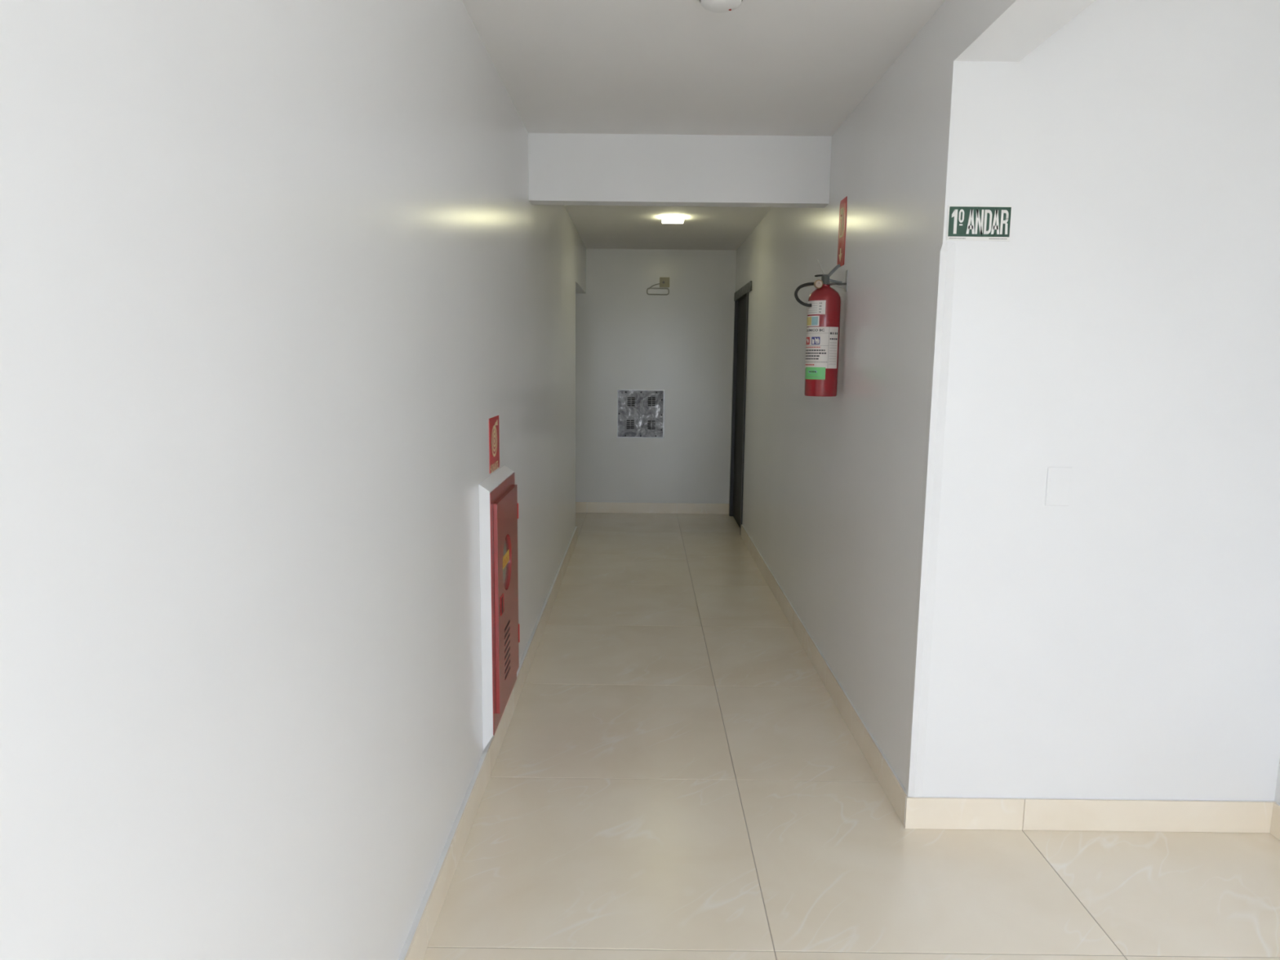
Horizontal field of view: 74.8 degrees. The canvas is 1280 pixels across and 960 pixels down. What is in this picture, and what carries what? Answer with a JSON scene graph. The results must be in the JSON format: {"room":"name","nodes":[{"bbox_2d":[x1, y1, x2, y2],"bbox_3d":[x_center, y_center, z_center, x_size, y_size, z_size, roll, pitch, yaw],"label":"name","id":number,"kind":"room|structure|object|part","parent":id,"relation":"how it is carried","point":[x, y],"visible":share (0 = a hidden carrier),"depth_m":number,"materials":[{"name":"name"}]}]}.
{"room":"apartment building corridor","nodes":[
{"label":"apartment building corridor","id":0,"kind":"room"},
{"bbox_2d":[0,0,586,959],"bbox_3d":[-0.626,-0.192,2.838,0.150,2.575,10.870,1,8,0],"label":"wall","id":1,"kind":"structure","parent":0,"point":[275,275],"depth_m":1.20,"materials":[{"name":"paint"}]},
{"bbox_2d":[398,526,577,959],"bbox_3d":[-0.556,1.119,2.386,0.020,0.107,9.609,1,8,0],"label":"baseboard","id":2,"kind":"structure","parent":1,"relation":"attached to","point":[415,945],"depth_m":2.69,"materials":[{"name":"white tile"}]},
{"bbox_2d":[488,415,499,473],"bbox_3d":[-0.549,-0.137,3.160,0.003,0.202,0.202,1,8,0],"label":"sign","id":3,"kind":"object","parent":1,"relation":"attached to","point":[494,433],"visible":1,"depth_m":3.15,"materials":[{"name":"red"}]},
{"bbox_2d":[478,465,519,750],"bbox_3d":[-0.528,0.456,3.203,0.058,0.968,0.542,1,8,0],"label":"cabinet","id":4,"kind":"object","parent":1,"relation":"attached to","point":[498,493],"visible":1,"depth_m":3.00,"materials":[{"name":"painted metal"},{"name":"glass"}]},
{"bbox_3d":[-0.518,0.441,3.200,0.003,0.878,0.542,1,8,0],"label":"frame","id":5,"kind":"part","parent":4,"relation":"part of","materials":[{"name":"red metal"}]},
{"bbox_3d":[-0.509,0.432,3.209,0.013,0.770,0.470,1,8,0],"label":"door","id":6,"kind":"part","parent":4,"relation":"part of","materials":[{"name":"red metal"}]},
{"bbox_2d":[528,133,831,208],"bbox_3d":[0.189,-1.499,4.060,1.445,0.310,0.110,1,8,0],"label":"beam","id":7,"kind":"structure","parent":1,"relation":"attached to","point":[564,168],"depth_m":4.01,"materials":[{"name":"paint"}]},
{"bbox_2d":[575,248,736,503],"bbox_3d":[-0.387,-0.956,8.283,3.575,2.575,0.172,1,8,0],"label":"wall","id":8,"kind":"structure","parent":0,"point":[680,343],"depth_m":8.21,"materials":[{"name":"paint"}]},
{"bbox_2d":[575,502,728,514],"bbox_3d":[-0.545,0.274,8.386,2.886,0.107,0.011,1,8,0],"label":"baseboard","id":9,"kind":"structure","parent":8,"relation":"attached to","point":[580,507],"depth_m":8.38,"materials":[{"name":"white tile"}]},
{"bbox_2d":[646,277,669,295],"bbox_3d":[0.175,-1.872,8.081,0.222,0.168,0.012,1,8,0],"label":"emergency light","id":10,"kind":"object","parent":8,"relation":"attached to","point":[664,282],"visible":1,"depth_m":8.08,"materials":[{"name":"beige plastic"}]},
{"bbox_2d":[659,277,669,287],"bbox_3d":[0.238,-1.908,8.078,0.096,0.095,0.009,1,8,0],"label":"socket","id":11,"kind":"object","parent":10,"relation":"attached to","point":[664,282],"depth_m":8.07,"materials":[{"name":"beige plastic"}]},
{"bbox_2d":[462,0,945,250],"bbox_3d":[0.059,-1.519,2.649,4.675,0.120,11.270,1,8,0],"label":"ceiling","id":12,"kind":"structure","parent":0,"point":[651,67],"depth_m":3.09,"materials":[{"name":"paint"}]},
{"bbox_2d":[662,215,684,223],"bbox_3d":[0.246,-1.946,6.249,0.160,0.034,0.160,1,8,0],"label":"recessed light","id":13,"kind":"object","parent":12,"relation":"in","point":[665,219],"visible":1,"depth_m":6.17,"materials":[{"name":"white plastic"}]},
{"bbox_2d":[697,0,744,12],"bbox_3d":[0.238,-1.407,2.457,0.148,0.043,0.148,1,8,0],"label":"smoke detector","id":14,"kind":"object","parent":12,"relation":"attached to","point":[713,6],"visible":1,"depth_m":2.45,"materials":[{"name":"white plastic"}]},
{"bbox_2d":[422,512,1279,959],"bbox_3d":[0.030,1.150,3.025,4.475,0.120,11.170,1,8,0],"label":"floor","id":15,"kind":"structure","parent":0,"point":[674,775],"depth_m":2.67,"materials":[{"name":"beige tile"}]},
{"bbox_2d":[735,0,1095,797],"bbox_3d":[0.988,-0.174,2.835,0.188,2.575,10.870,1,8,0],"label":"wall","id":16,"kind":"structure","parent":0,"point":[833,491],"depth_m":2.93,"materials":[{"name":"paint"}]},
{"bbox_2d":[728,280,751,534],"bbox_3d":[0.951,-0.641,7.602,0.114,2.170,1.220,1,8,0],"label":"door","id":17,"kind":"structure","parent":16,"relation":"in","point":[740,347],"depth_m":7.83,"materials":[{"name":"grey wood"}]},
{"bbox_2d":[794,259,848,396],"bbox_3d":[0.792,-0.665,3.671,0.204,0.591,0.144,-5,10,-35],"label":"fire extinguisher","id":18,"kind":"object","parent":16,"relation":"attached to","point":[824,303],"visible":1,"depth_m":3.64,"materials":[{"name":"painted metal"},{"name":"rubber"},{"name":"plastic"}]},
{"bbox_2d":[806,349,825,351],"bbox_3d":[0.757,-0.568,3.668,0.033,0.006,0.121,-4,9,-30],"label":"print","id":19,"kind":"object","parent":18,"relation":"on","point":[806,349],"depth_m":3.64,"materials":[{"name":"grey paper"}]},
{"bbox_3d":[0.837,-0.908,3.648,0.070,0.063,0.022,1,8,0],"label":"squeeze lever","id":20,"kind":"part","parent":18,"relation":"part of","materials":[{"name":"grey metal"}]},
{"bbox_3d":[0.840,-0.868,3.654,0.082,0.022,0.020,1,8,0],"label":"carry handle","id":21,"kind":"part","parent":18,"relation":"part of","materials":[{"name":"grey metal"}]},
{"bbox_3d":[0.855,-0.854,3.640,0.093,0.009,0.007,0,8,-6],"label":"bracket arm","id":22,"kind":"part","parent":18,"relation":"part of","materials":[{"name":"grey metal"}]},
{"bbox_2d":[740,524,907,825],"bbox_3d":[0.881,0.763,5.024,0.013,0.107,4.618,1,8,0],"label":"baseboard","id":23,"kind":"structure","parent":16,"relation":"attached to","point":[886,775],"depth_m":3.63,"materials":[{"name":"white tile"}]},
{"bbox_2d":[837,196,847,266],"bbox_3d":[0.904,-1.107,3.747,0.004,0.292,0.125,1,8,0],"label":"sign","id":24,"kind":"object","parent":16,"relation":"attached to","point":[842,210],"visible":0.89,"depth_m":3.74,"materials":[{"name":"red plastic"}]},
{"bbox_3d":[0.903,-1.153,3.749,0.001,0.128,0.064,1,8,0],"label":"symbol panel","id":25,"kind":"part","parent":24,"relation":"part of","materials":[{"name":"white plastic"}]},
{"bbox_2d":[905,241,955,797],"bbox_3d":[0.907,0.159,2.629,0.046,1.760,0.056,1,8,0],"label":"trim","id":26,"kind":"structure","parent":16,"relation":"attached to","point":[945,258],"depth_m":2.60,"materials":[{"name":"paint"}]},
{"bbox_2d":[967,0,1279,800],"bbox_3d":[1.681,-0.138,2.633,1.200,2.575,0.140,1,8,0],"label":"wall","id":27,"kind":"structure","parent":0,"point":[1129,641],"depth_m":2.56,"materials":[{"name":"paint"}]},
{"bbox_2d":[946,204,1012,240],"bbox_3d":[1.002,-0.760,2.475,0.187,0.100,0.003,1,8,0],"label":"sign","id":28,"kind":"object","parent":27,"relation":"attached to","point":[964,223],"visible":1,"depth_m":2.47,"materials":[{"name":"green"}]},
{"bbox_2d":[1044,466,1071,506],"bbox_3d":[1.292,0.020,2.583,0.074,0.120,0.004,1,8,0],"label":"blank wall plate","id":29,"kind":"object","parent":27,"relation":"attached to","point":[1059,478],"visible":1,"depth_m":2.58,"materials":[{"name":"paint"}]},
{"bbox_2d":[903,796,1276,832],"bbox_3d":[1.466,1.093,2.730,1.200,0.107,0.012,1,8,0],"label":"baseboard","id":30,"kind":"structure","parent":27,"relation":"attached to","point":[921,812],"depth_m":2.72,"materials":[{"name":"white tile"}]},
{"bbox_2d":[1274,759,1279,804],"bbox_3d":[2.147,0.237,0.007,0.150,2.575,5.162,1,8,0],"label":"wall","id":31,"kind":"structure","parent":0,"point":[1277,799],"depth_m":2.71,"materials":[{"name":"paint"}]},
{"bbox_2d":[1270,802,1279,840],"bbox_3d":[2.053,1.459,0.173,0.012,0.107,5.149,1,8,0],"label":"baseboard","id":32,"kind":"structure","parent":31,"relation":"attached to","point":[1275,822],"depth_m":2.71,"materials":[{"name":"white tile"}]}
]}

